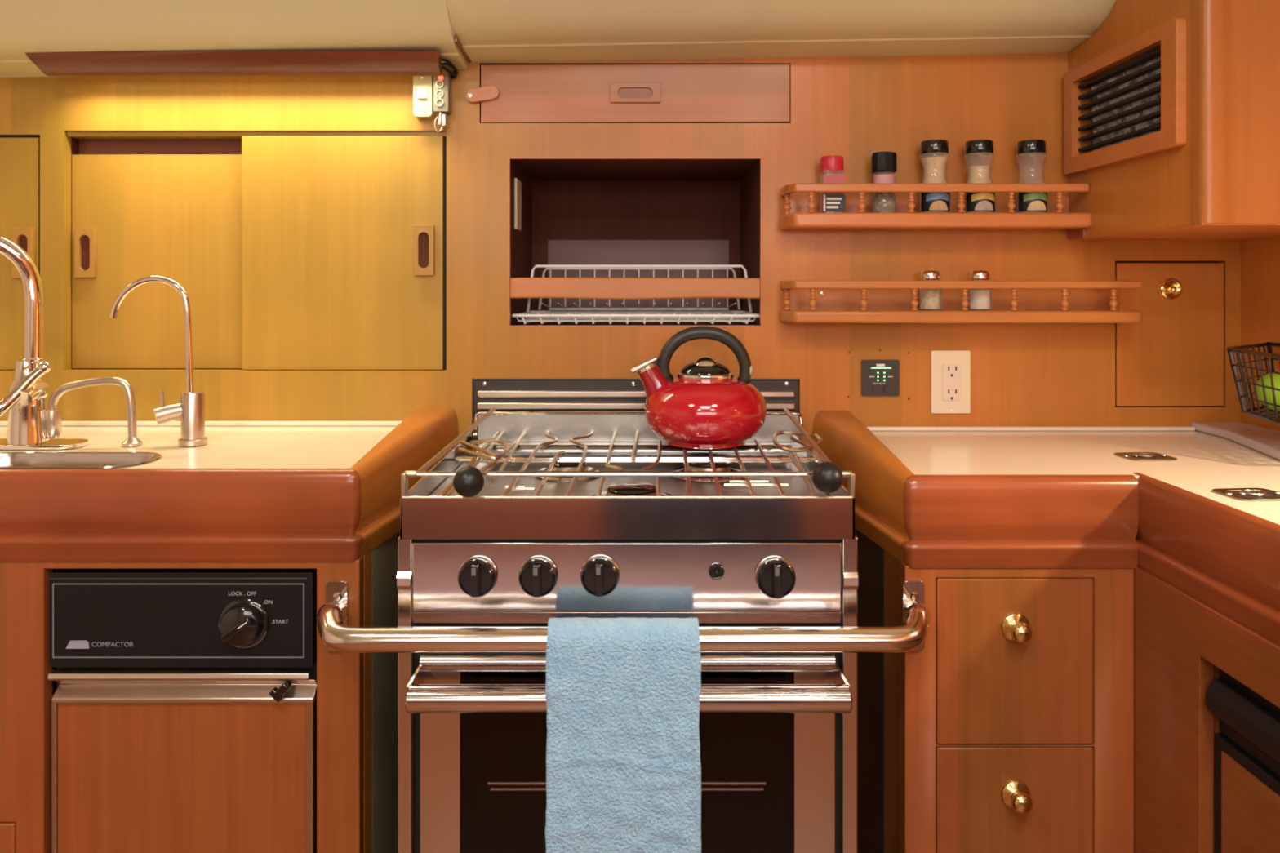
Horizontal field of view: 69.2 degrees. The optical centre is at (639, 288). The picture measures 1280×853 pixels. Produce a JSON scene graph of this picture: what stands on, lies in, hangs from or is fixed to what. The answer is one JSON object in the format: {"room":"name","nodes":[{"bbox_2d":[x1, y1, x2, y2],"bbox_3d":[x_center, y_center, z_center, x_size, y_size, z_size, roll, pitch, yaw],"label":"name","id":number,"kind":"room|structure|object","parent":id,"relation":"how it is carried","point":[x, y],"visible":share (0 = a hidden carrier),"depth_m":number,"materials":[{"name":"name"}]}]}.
{"room":"ship interior","nodes":[
{"label":"ship interior","id":0,"kind":"room"},
{"bbox_2d":[0,0,1115,77],"bbox_3d":[-0.370,-0.585,-0.075,2.760,0.484,3.350,0,0,0],"label":"ceiling","id":1,"kind":"structure","parent":0,"point":[488,31],"depth_m":1.43,"materials":[{"name":"beige paint"}]},
{"bbox_2d":[25,51,441,75],"bbox_3d":[-0.642,-0.359,1.473,0.648,0.038,0.036,0,0,0],"label":"valance","id":2,"kind":"object","parent":1,"relation":"attached to","point":[75,63],"visible":1,"depth_m":1.47,"materials":[{"name":"brown wood"}]},
{"bbox_2d":[441,58,458,79],"bbox_3d":[-0.314,-0.360,1.519,0.026,0.022,0.068,0,0,13],"label":"cable bundle","id":3,"kind":"object","parent":1,"relation":"attached to","point":[453,75],"visible":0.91,"depth_m":1.51,"materials":[{"name":"black plastic"}]},
{"bbox_2d":[453,34,471,62],"bbox_3d":[-0.288,-0.389,1.502,0.011,0.023,0.111,0,0,1],"label":"batten","id":4,"kind":"object","parent":1,"relation":"attached to","point":[456,41],"visible":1,"depth_m":1.48,"materials":[{"name":"brown wood"}]},
{"bbox_2d":[0,53,1240,695],"bbox_3d":[-0.370,0.350,1.570,2.760,1.620,0.020,0,0,0],"label":"wall","id":5,"kind":"structure","parent":0,"point":[854,108],"depth_m":1.56,"materials":[{"name":"brown wood"}]},
{"bbox_2d":[0,136,39,369],"bbox_3d":[-1.304,-0.060,1.683,0.615,0.421,0.254,0,0,0],"label":"upper cabinet","id":6,"kind":"object","parent":5,"relation":"attached to","point":[20,156],"visible":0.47,"depth_m":1.56,"materials":[{"name":"brown wood"}]},
{"bbox_2d":[0,420,403,426],"bbox_3d":[-1.058,0.226,1.552,1.381,0.008,0.015,0,0,0],"label":"backsplash","id":7,"kind":"structure","parent":5,"relation":"attached to","point":[2,423],"depth_m":1.54,"materials":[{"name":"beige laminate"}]},
{"bbox_2d":[66,131,446,369],"bbox_3d":[-0.647,-0.063,1.683,0.667,0.428,0.254,0,0,0],"label":"upper cabinet","id":8,"kind":"object","parent":5,"relation":"attached to","point":[288,250],"visible":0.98,"depth_m":1.56,"materials":[{"name":"brown wood"}]},
{"bbox_2d":[413,75,435,119],"bbox_3d":[-0.360,-0.321,1.546,0.031,0.074,0.026,0,0,0],"label":"switch box","id":9,"kind":"object","parent":5,"relation":"attached to","point":[423,86],"visible":0.81,"depth_m":1.54,"materials":[{"name":"beige"}]},
{"bbox_2d":[433,71,451,114],"bbox_3d":[-0.329,-0.325,1.542,0.024,0.067,0.033,0,0,0],"label":"power outlet","id":10,"kind":"object","parent":5,"relation":"attached to","point":[442,84],"visible":0.87,"depth_m":1.53,"materials":[{"name":"beige plastic"}]},
{"bbox_2d":[434,111,448,132],"bbox_3d":[-0.331,-0.275,1.546,0.020,0.034,0.027,0,0,0],"label":"clip","id":11,"kind":"object","parent":10,"relation":"hanging from","point":[443,119],"visible":1,"depth_m":1.54,"materials":[{"name":"white plastic"}]},
{"bbox_2d":[465,64,790,123],"bbox_3d":[-0.018,-0.327,1.567,0.547,0.105,0.037,0,0,0],"label":"locker","id":12,"kind":"object","parent":5,"relation":"attached to","point":[529,93],"depth_m":1.56,"materials":[{"name":"brown wood"}]},
{"bbox_2d":[508,157,761,326],"bbox_3d":[-0.008,-0.077,1.735,0.449,0.308,0.350,0,0,0],"label":"niche","id":13,"kind":"object","parent":5,"relation":"attached to","point":[562,211],"visible":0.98,"depth_m":1.90,"materials":[{"name":"brown wood"}]},
{"bbox_2d":[514,177,521,231],"bbox_3d":[-0.217,-0.148,1.650,0.005,0.089,0.060,0,0,0],"label":"switch plate","id":14,"kind":"object","parent":13,"relation":"attached to","point":[517,184],"depth_m":1.63,"materials":[{"name":"beige plastic"}]},
{"bbox_2d":[511,264,759,324],"bbox_3d":[-0.007,0.011,1.715,0.425,0.104,0.245,0,0,0],"label":"dish rack","id":15,"kind":"object","parent":13,"relation":"in","point":[543,318],"visible":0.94,"depth_m":1.64,"materials":[{"name":"white metal"}]},
{"bbox_2d":[474,378,798,439],"bbox_3d":[-0.007,0.207,1.566,0.547,0.104,0.028,0,0,0],"label":"stove backsplash","id":16,"kind":"structure","parent":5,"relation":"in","point":[503,394],"depth_m":1.57,"materials":[{"name":"grey metal"}]},
{"bbox_2d":[847,349,910,399],"bbox_3d":[0.401,0.145,1.557,0.105,0.085,0.006,0,0,0],"label":"panel","id":17,"kind":"object","parent":5,"relation":"attached to","point":[878,377],"visible":1,"depth_m":1.56,"materials":[{"name":"grey plastic"}]},
{"bbox_2d":[779,183,1090,238],"bbox_3d":[0.480,-0.124,1.520,0.492,0.086,0.080,0,0,0],"label":"spice shelf","id":18,"kind":"object","parent":5,"relation":"attached to","point":[802,213],"visible":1,"depth_m":1.48,"materials":[{"name":"orange wood"}]},
{"bbox_2d":[819,155,845,213],"bbox_3d":[0.316,-0.168,1.526,0.038,0.095,0.038,0,0,0],"label":"bottle","id":19,"kind":"object","parent":18,"relation":"on","point":[831,202],"visible":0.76,"depth_m":1.51,"materials":[{"name":"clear plastic"}]},
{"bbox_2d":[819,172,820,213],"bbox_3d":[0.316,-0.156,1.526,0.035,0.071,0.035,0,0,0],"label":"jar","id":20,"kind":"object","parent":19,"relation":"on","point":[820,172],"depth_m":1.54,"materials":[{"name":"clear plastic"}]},
{"bbox_2d":[871,151,896,213],"bbox_3d":[0.401,-0.172,1.526,0.041,0.101,0.041,0,0,0],"label":"bottle","id":21,"kind":"object","parent":18,"relation":"on","point":[882,162],"visible":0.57,"depth_m":1.51,"materials":[{"name":"clear plastic"}]},
{"bbox_2d":[919,139,950,213],"bbox_3d":[0.484,-0.181,1.526,0.048,0.120,0.050,0,0,0],"label":"bottle","id":22,"kind":"object","parent":18,"relation":"on","point":[934,166],"visible":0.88,"depth_m":1.51,"materials":[{"name":"beige glass"}]},
{"bbox_2d":[928,200,947,210],"bbox_3d":[0.484,-0.134,1.503,0.030,0.016,0.005,0,0,0],"label":"picture","id":23,"kind":"object","parent":22,"relation":"on","point":[933,205],"depth_m":1.50},
{"bbox_2d":[964,139,995,213],"bbox_3d":[0.558,-0.181,1.526,0.048,0.120,0.050,0,0,0],"label":"bottle","id":24,"kind":"object","parent":18,"relation":"on","point":[975,202],"visible":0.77,"depth_m":1.51,"materials":[{"name":"glass"}]},
{"bbox_2d":[974,200,993,210],"bbox_3d":[0.558,-0.134,1.503,0.030,0.016,0.005,0,0,0],"label":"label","id":25,"kind":"object","parent":24,"relation":"on","point":[979,205],"depth_m":1.50,"materials":[{"name":"beige paper"}]},
{"bbox_2d":[1015,139,1047,213],"bbox_3d":[0.643,-0.181,1.526,0.048,0.120,0.050,0,0,0],"label":"bottle","id":26,"kind":"object","parent":18,"relation":"on","point":[1027,202],"visible":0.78,"depth_m":1.51,"materials":[{"name":"clear plastic"}]},
{"bbox_2d":[1027,200,1045,210],"bbox_3d":[0.643,-0.134,1.503,0.030,0.016,0.005,0,0,0],"label":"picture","id":27,"kind":"object","parent":26,"relation":"on","point":[1032,205],"depth_m":1.50},
{"bbox_2d":[930,350,970,413],"bbox_3d":[0.521,0.157,1.556,0.065,0.105,0.008,0,0,0],"label":"wall outlet","id":28,"kind":"object","parent":5,"relation":"attached to","point":[950,370],"visible":1,"depth_m":1.55,"materials":[{"name":"beige plastic"}]},
{"bbox_2d":[942,364,960,400],"bbox_3d":[0.522,0.158,1.554,0.031,0.060,0.003,0,0,0],"label":"receptacle","id":29,"kind":"object","parent":28,"relation":"attached to","point":[951,373],"depth_m":1.55,"materials":[{"name":"beige plastic"}]},
{"bbox_2d":[779,280,1142,323],"bbox_3d":[0.519,0.022,1.520,0.570,0.068,0.080,0,0,0],"label":"spice shelf","id":30,"kind":"object","parent":5,"relation":"attached to","point":[805,301],"visible":1,"depth_m":1.48,"materials":[{"name":"orange wood"}]},
{"bbox_2d":[919,270,941,310],"bbox_3d":[0.478,0.004,1.526,0.036,0.065,0.036,0,0,0],"label":"salt shaker","id":31,"kind":"object","parent":30,"relation":"on","point":[930,299],"visible":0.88,"depth_m":1.51,"materials":[{"name":"clear glass"}]},
{"bbox_2d":[969,270,991,310],"bbox_3d":[0.559,0.004,1.526,0.036,0.065,0.036,0,0,0],"label":"salt shaker","id":32,"kind":"object","parent":30,"relation":"on","point":[979,299],"visible":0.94,"depth_m":1.51,"materials":[{"name":"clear glass"}]},
{"bbox_2d":[866,426,1195,431],"bbox_3d":[0.636,0.235,1.552,0.578,0.006,0.015,0,0,0],"label":"backsplash","id":33,"kind":"structure","parent":5,"relation":"attached to","point":[871,428],"depth_m":1.54,"materials":[{"name":"beige laminate"}]},
{"bbox_2d":[1115,261,1223,405],"bbox_3d":[0.892,0.078,1.568,0.191,0.250,0.036,0,0,0],"label":"upper cabinet","id":34,"kind":"object","parent":5,"relation":"attached to","point":[1175,356],"visible":0.98,"depth_m":1.56,"materials":[{"name":"orange wood"}]},
{"bbox_2d":[1068,0,1279,239],"bbox_3d":[0.864,-0.331,1.372,0.290,0.500,0.375,0,0,0],"label":"upper cabinet","id":35,"kind":"object","parent":5,"relation":"attached to","point":[1224,184],"visible":0.85,"depth_m":1.19,"materials":[{"name":"orange wood"}]},
{"bbox_2d":[1064,17,1186,174],"bbox_3d":[0.729,-0.273,1.382,0.048,0.169,0.322,0,0,0],"label":"air vent","id":36,"kind":"object","parent":35,"relation":"attached to","point":[1139,106],"visible":0.96,"depth_m":1.36,"materials":[{"name":"orange wood"}]},
{"bbox_2d":[1240,236,1279,431],"bbox_3d":[1.025,0.160,0.125,0.030,2.000,3.750,0,0,0],"label":"wall","id":37,"kind":"structure","parent":0,"point":[1260,257],"depth_m":1.51,"materials":[{"name":"orange wood"}]},
{"bbox_2d":[1226,342,1279,424],"bbox_3d":[0.909,0.133,1.294,0.200,0.097,0.354,0,0,0],"label":"wire basket","id":38,"kind":"object","parent":37,"relation":"attached to","point":[1251,411],"visible":0.92,"depth_m":1.32,"materials":[{"name":"brown metal"}]},
{"bbox_2d":[1255,373,1279,411],"bbox_3d":[0.918,0.148,1.328,0.059,0.056,0.071,0,0,0],"label":"lime","id":39,"kind":"object","parent":38,"relation":"in","point":[1267,380],"visible":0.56,"depth_m":1.32,"materials":[{"name":"green food"}]},
{"bbox_3d":[-0.370,1.175,0.125,2.760,0.030,3.750,0,0,0],"label":"floor","id":40,"kind":"structure","parent":0,"visible":0},
{"bbox_2d":[0,550,372,852],"bbox_3d":[-1.052,0.751,1.365,1.395,0.817,0.389,0,0,0],"label":"base cabinet","id":41,"kind":"object","parent":40,"relation":"on","point":[344,679],"visible":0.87,"depth_m":1.17,"materials":[{"name":"red wood"}]},
{"bbox_2d":[47,568,316,852],"bbox_3d":[-0.581,0.717,1.338,0.341,0.722,0.389,0,0,0],"label":"trash compactor","id":42,"kind":"object","parent":41,"relation":"in","point":[184,702],"visible":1,"depth_m":1.18,"materials":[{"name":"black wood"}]},
{"bbox_2d":[0,407,457,561],"bbox_3d":[-1.026,0.273,1.363,1.446,0.145,0.404,0,0,0],"label":"countertop","id":43,"kind":"structure","parent":41,"relation":"on","point":[257,491],"depth_m":1.17,"materials":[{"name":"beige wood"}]},
{"bbox_2d":[0,235,88,449],"bbox_3d":[-0.897,0.075,1.322,0.181,0.308,0.112,0,0,0],"label":"kitchen faucet","id":44,"kind":"object","parent":43,"relation":"on","point":[25,402],"visible":0.99,"depth_m":1.33,"materials":[{"name":"silver metal"}]},
{"bbox_2d":[0,452,161,468],"bbox_3d":[-0.777,0.288,1.235,0.263,0.121,0.109,0,0,0],"label":"sink","id":45,"kind":"object","parent":43,"relation":"in","point":[7,460],"visible":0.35,"depth_m":1.28,"materials":[{"name":"silver metal"}]},
{"bbox_2d":[44,376,142,446],"bbox_3d":[-0.798,0.179,1.354,0.140,0.100,0.027,0,0,0],"label":"spout","id":46,"kind":"object","parent":43,"relation":"on","point":[52,415],"visible":1,"depth_m":1.35,"materials":[{"name":"silver metal"}]},
{"bbox_2d":[110,275,207,446],"bbox_3d":[-0.706,0.106,1.352,0.140,0.248,0.045,0,0,-7],"label":"water tap","id":47,"kind":"object","parent":43,"relation":"on","point":[190,410],"visible":1,"depth_m":1.35,"materials":[{"name":"silver metal"}]},
{"bbox_2d":[316,580,930,653],"bbox_3d":[-0.019,0.411,1.092,0.753,0.090,0.156,0,0,0],"label":"grab bar","id":48,"kind":"object","parent":41,"relation":"attached to","point":[335,633],"visible":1,"depth_m":1.02,"materials":[{"name":"silver metal"}]},
{"bbox_2d":[545,617,701,852],"bbox_3d":[-0.018,0.528,1.024,0.170,0.325,0.053,0,0,0],"label":"hand towel","id":49,"kind":"object","parent":48,"relation":"hanging from","point":[624,766],"visible":1,"depth_m":1.00,"materials":[{"name":"fabric"}]},
{"bbox_2d":[396,407,857,852],"bbox_3d":[-0.005,0.616,1.283,0.558,0.849,0.526,0,0,0],"label":"stove","id":50,"kind":"object","parent":40,"relation":"on","point":[551,514],"visible":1,"depth_m":1.08,"materials":[{"name":"silver metal"}]},
{"bbox_2d":[536,462,599,481],"bbox_3d":[-0.104,0.260,1.343,0.096,0.022,0.096,0,0,0],"label":"burner","id":51,"kind":"object","parent":50,"relation":"on","point":[557,466],"depth_m":1.32,"materials":[{"name":"silver metal"}]},
{"bbox_2d":[404,620,852,852],"bbox_3d":[-0.013,0.717,1.272,0.504,0.646,0.491,0,0,0],"label":"oven","id":52,"kind":"object","parent":50,"relation":"in","point":[775,729],"depth_m":1.09,"materials":[{"name":"silver metal"}]},
{"bbox_2d":[591,480,672,496],"bbox_3d":[-0.010,0.260,1.172,0.115,0.022,0.115,0,0,0],"label":"burner","id":53,"kind":"object","parent":50,"relation":"on","point":[631,488],"depth_m":1.16,"materials":[{"name":"silver metal"}]},
{"bbox_2d":[630,325,766,448],"bbox_3d":[0.099,0.146,1.406,0.184,0.178,0.184,0,0,-43],"label":"tea kettle","id":54,"kind":"object","parent":50,"relation":"on","point":[704,406],"visible":1,"depth_m":1.35,"materials":[{"name":"red metal"}]},
{"bbox_2d":[671,462,744,483],"bbox_3d":[0.100,0.260,1.343,0.115,0.022,0.115,0,0,0],"label":"burner","id":55,"kind":"object","parent":50,"relation":"on","point":[691,466],"depth_m":1.31,"materials":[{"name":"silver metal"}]},
{"bbox_2d":[372,528,884,852],"bbox_3d":[-0.010,0.753,1.393,0.718,0.814,0.331,0,0,0],"label":"stove recess","id":56,"kind":"object","parent":40,"relation":"on","point":[870,556],"visible":0.24,"depth_m":1.32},
{"bbox_2d":[884,549,1133,852],"bbox_3d":[0.495,0.755,1.188,0.348,0.809,0.103,0,0,12],"label":"base cabinet","id":57,"kind":"object","parent":40,"relation":"on","point":[1011,730],"visible":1,"depth_m":1.17,"materials":[{"name":"red wood"}]},
{"bbox_2d":[1133,566,1279,852],"bbox_3d":[0.673,0.755,0.661,0.100,0.809,1.022,0,0,0],"label":"base cabinet","id":58,"kind":"object","parent":40,"relation":"on","point":[1182,643],"visible":0.79,"depth_m":1.07,"materials":[{"name":"brown wood"}]},
{"bbox_2d":[813,410,1279,644],"bbox_3d":[0.648,0.279,0.857,0.722,0.148,1.415,0,0,0],"label":"countertop","id":59,"kind":"structure","parent":58,"relation":"on","point":[928,496],"depth_m":1.17,"materials":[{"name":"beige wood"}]},
{"bbox_2d":[1114,452,1177,461],"bbox_3d":[0.712,0.236,1.308,0.066,0.005,0.058,0,0,-6],"label":"flush pull latch","id":60,"kind":"object","parent":59,"relation":"on","point":[1141,456],"visible":1,"depth_m":1.30,"materials":[{"name":"silver metal"}]},
{"bbox_2d":[1212,487,1279,501],"bbox_3d":[0.706,0.236,1.068,0.070,0.005,0.058,0,0,-6],"label":"flush pull latch","id":61,"kind":"object","parent":59,"relation":"on","point":[1253,494],"visible":1,"depth_m":1.06,"materials":[{"name":"silver metal"}]},
{"bbox_2d":[1205,669,1279,852],"bbox_3d":[0.774,0.737,0.771,0.300,0.642,0.522,0,0,0],"label":"built-in appliance","id":62,"kind":"object","parent":58,"relation":"in","point":[1247,746],"visible":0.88,"depth_m":0.97,"materials":[{"name":"black"}]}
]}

